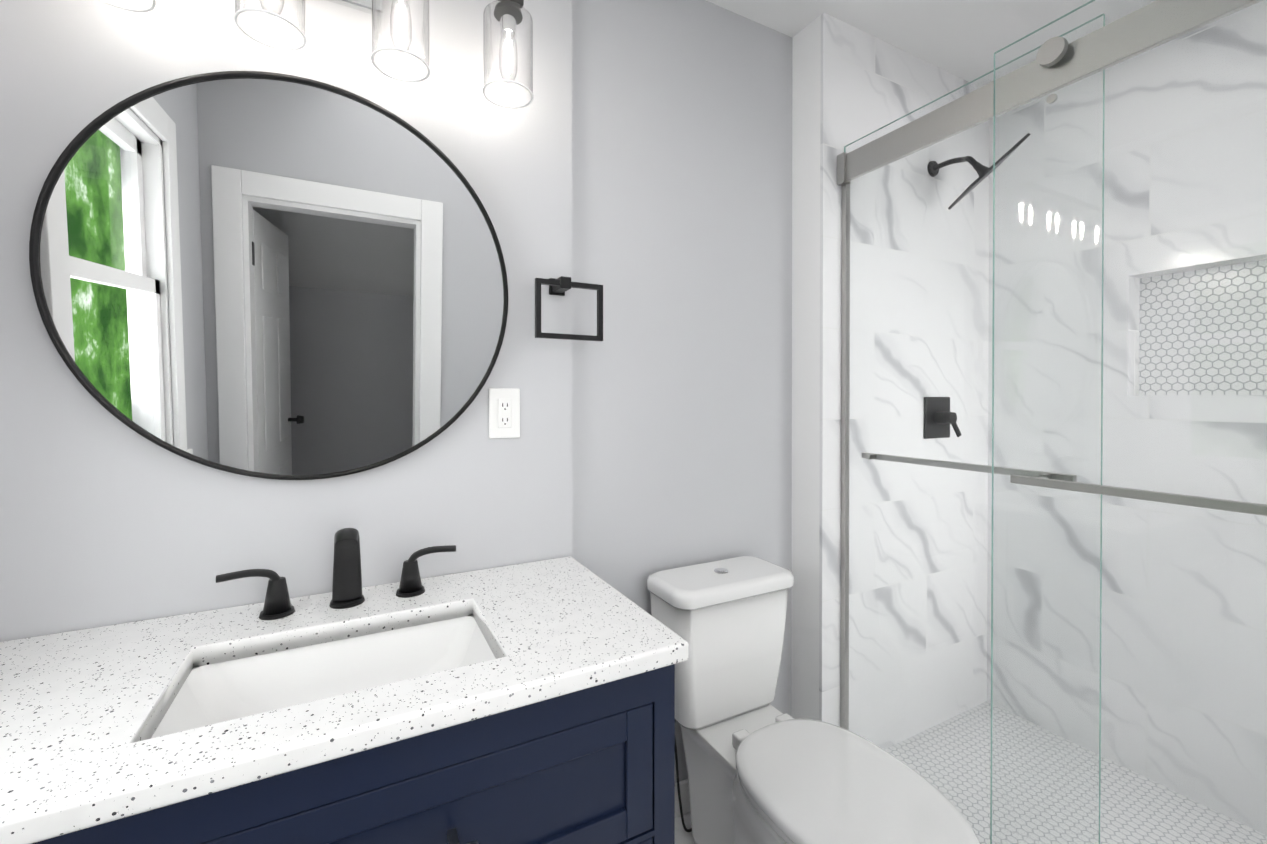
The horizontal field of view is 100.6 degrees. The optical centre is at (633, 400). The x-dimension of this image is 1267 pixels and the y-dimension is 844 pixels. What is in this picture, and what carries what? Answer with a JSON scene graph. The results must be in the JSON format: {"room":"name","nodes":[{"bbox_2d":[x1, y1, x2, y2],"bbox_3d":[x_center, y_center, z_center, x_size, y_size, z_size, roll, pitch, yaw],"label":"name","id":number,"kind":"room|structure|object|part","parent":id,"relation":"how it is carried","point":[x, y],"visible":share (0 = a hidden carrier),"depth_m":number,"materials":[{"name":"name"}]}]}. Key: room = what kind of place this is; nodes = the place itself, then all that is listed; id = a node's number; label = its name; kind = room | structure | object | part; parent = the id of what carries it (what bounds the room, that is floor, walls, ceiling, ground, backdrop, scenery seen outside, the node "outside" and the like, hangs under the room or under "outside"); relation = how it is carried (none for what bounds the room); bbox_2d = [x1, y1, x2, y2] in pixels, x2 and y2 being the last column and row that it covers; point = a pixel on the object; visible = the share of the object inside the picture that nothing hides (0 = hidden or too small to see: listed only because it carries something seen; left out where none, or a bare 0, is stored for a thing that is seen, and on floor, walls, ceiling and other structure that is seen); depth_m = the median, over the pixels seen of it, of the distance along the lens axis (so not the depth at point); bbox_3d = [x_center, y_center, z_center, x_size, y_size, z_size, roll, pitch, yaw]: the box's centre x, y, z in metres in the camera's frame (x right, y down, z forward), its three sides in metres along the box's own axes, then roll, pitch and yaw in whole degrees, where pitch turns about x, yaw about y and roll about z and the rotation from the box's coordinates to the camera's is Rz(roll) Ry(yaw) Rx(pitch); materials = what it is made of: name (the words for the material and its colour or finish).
{"room":"bathroom","nodes":[
{"label":"bathroom","id":0,"kind":"room"},
{"bbox_2d":[0,0,571,641],"bbox_3d":[-0.713,0.010,1.198,1.192,2.590,0.224,0,0,-28],"label":"wall","id":1,"kind":"structure","parent":0,"point":[106,518],"depth_m":1.09,"materials":[{"name":"grey paint"}]},
{"bbox_3d":[-0.688,-0.250,1.123,0.838,0.838,0.028,0,3,-28],"label":"mirror","id":2,"kind":"part","parent":1,"relation":"part of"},
{"bbox_2d":[234,0,306,50],"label":"wall sconce","id":3,"kind":"object","parent":1,"relation":"attached to","point":[271,2],"depth_m":1.01,"materials":[{"name":"black"}]},
{"bbox_2d":[326,0,429,81],"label":"wall sconce","id":4,"kind":"object","parent":1,"relation":"attached to","point":[374,7],"depth_m":1.12,"materials":[{"name":"black"}]},
{"bbox_3d":[-0.598,-0.799,1.069,0.732,0.110,0.042,0,0,-28],"label":"bulb glass","id":5,"kind":"part","parent":4,"relation":"part of","materials":[{"name":"clear glass"}]},
{"bbox_2d":[489,388,519,438],"bbox_3d":[-0.331,0.032,1.351,0.080,0.128,0.010,0,0,-28],"label":"electrical outlet","id":6,"kind":"object","parent":1,"relation":"attached to","point":[504,412],"visible":1,"depth_m":1.35,"materials":[{"name":"white plastic"}]},
{"bbox_2d":[483,0,532,108],"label":"wall sconce","id":7,"kind":"object","parent":1,"relation":"attached to","point":[508,15],"depth_m":1.22,"materials":[{"name":"black"}]},
{"bbox_2d":[535,276,602,340],"bbox_3d":[-0.177,-0.245,1.394,0.185,0.168,0.074,0,0,-28],"label":"ring","id":8,"kind":"object","parent":1,"relation":"attached to","point":[560,286],"visible":1,"depth_m":1.37,"materials":[{"name":"black metal"}]},
{"bbox_2d":[572,0,791,782],"bbox_3d":[0.163,0.006,1.725,0.850,2.590,0.110,0,0,-28],"label":"wall","id":9,"kind":"structure","parent":0,"point":[682,255],"depth_m":1.65,"materials":[{"name":"grey paint"}]},
{"bbox_2d":[675,779,689,817],"bbox_3d":[0.193,1.252,1.679,0.848,0.100,0.014,0,0,-28],"label":"baseboard","id":10,"kind":"structure","parent":9,"relation":"attached to","point":[684,793],"depth_m":1.65,"materials":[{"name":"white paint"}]},
{"bbox_2d":[675,812,693,843],"bbox_3d":[0.855,1.361,0.296,3.112,0.100,3.320,0,0,-28],"label":"floor","id":11,"kind":"structure","parent":0,"point":[682,836],"depth_m":1.59,"materials":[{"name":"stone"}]},
{"bbox_2d":[0,528,688,843],"bbox_3d":[-0.511,0.781,0.927,1.086,1.050,0.594,0,0,-28],"label":"bathroom vanity","id":12,"kind":"object","parent":11,"relation":"on","point":[529,703],"visible":1,"depth_m":0.83,"materials":[{"name":"painted wood"},{"name":"quartz"},{"name":"porcelain"}]},
{"bbox_2d":[152,615,495,737],"bbox_3d":[-0.488,0.517,0.896,0.530,0.109,0.343,0,0,-28],"label":"basin","id":13,"kind":"object","parent":12,"relation":"in","point":[226,687],"depth_m":0.99,"materials":[{"name":"white ceramic"}]},
{"bbox_2d":[216,528,455,619],"bbox_3d":[-0.585,0.340,1.074,0.439,0.170,0.141,0,0,-28],"label":"faucet","id":14,"kind":"object","parent":12,"relation":"on","point":[412,597],"depth_m":1.09,"materials":[{"name":"black metal"}]},
{"bbox_3d":[-0.385,0.799,0.686,0.350,0.338,0.049,0,0,-28],"label":"handle","id":15,"kind":"part","parent":12,"relation":"part of","materials":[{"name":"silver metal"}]},
{"bbox_2d":[647,556,980,843],"bbox_3d":[0.404,0.906,1.319,0.428,0.796,0.841,0,0,-28],"label":"toilet","id":16,"kind":"object","parent":11,"relation":"on","point":[761,769],"visible":0.85,"depth_m":1.40,"materials":[{"name":"white ceramic"}]},
{"bbox_3d":[0.181,1.125,1.627,0.144,0.350,0.090,0,0,-28],"label":"cord","id":17,"kind":"part","parent":16,"relation":"part of","materials":[{"name":"black plastic"}]},
{"bbox_2d":[885,701,1266,843],"bbox_3d":[1.452,1.286,1.376,0.845,0.035,1.448,0,0,-28],"label":"shower floor","id":18,"kind":"structure","parent":11,"relation":"on","point":[1119,831],"depth_m":1.71,"materials":[{"name":"tile"}]},
{"bbox_3d":[1.040,1.255,1.151,0.095,0.100,1.460,0,0,-28],"label":"curb","id":19,"kind":"object","parent":11,"relation":"on","visible":0},
{"bbox_2d":[837,0,1266,843],"bbox_3d":[1.038,0.163,1.150,0.146,2.085,1.447,0,0,-28],"label":"shower door","id":20,"kind":"structure","parent":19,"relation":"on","point":[1059,62],"depth_m":1.26,"materials":[{"name":"clear glass"}]},
{"bbox_2d":[791,15,820,719],"bbox_3d":[1.042,0.004,2.118,1.070,2.590,0.238,0,0,-28],"label":"wall","id":21,"kind":"structure","parent":0,"point":[806,68],"depth_m":1.82,"materials":[{"name":"grey paint"}]},
{"bbox_2d":[706,0,1155,86],"bbox_3d":[0.855,-1.329,0.278,3.112,0.100,3.320,0,0,-28],"label":"ceiling","id":22,"kind":"structure","parent":0,"point":[966,40],"depth_m":1.79,"materials":[{"name":"white paint"}]},
{"bbox_2d":[987,0,1266,834],"bbox_3d":[1.879,0.007,1.593,0.120,2.590,1.472,0,0,-28],"label":"wall","id":23,"kind":"structure","parent":0,"point":[1172,302],"depth_m":1.78,"materials":[{"name":"stone"}]},
{"bbox_2d":[819,12,988,749],"bbox_3d":[1.056,0.004,1.984,0.970,2.590,0.012,0,0,-28],"label":"wall tile","id":24,"kind":"structure","parent":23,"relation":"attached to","point":[870,83],"depth_m":1.94,"materials":[{"name":"stone"}]},
{"bbox_2d":[924,397,960,438],"bbox_3d":[1.190,0.064,2.009,0.160,0.160,0.068,0,0,-28],"label":"shower valve","id":25,"kind":"object","parent":24,"relation":"attached to","point":[930,412],"depth_m":2.01,"materials":[{"name":"black metal"}]},
{"bbox_2d":[927,134,1030,209],"bbox_3d":[1.209,-0.815,1.855,0.278,0.210,0.349,0,0,-28],"label":"shower head","id":26,"kind":"object","parent":24,"relation":"attached to","point":[933,171],"depth_m":1.83}
]}

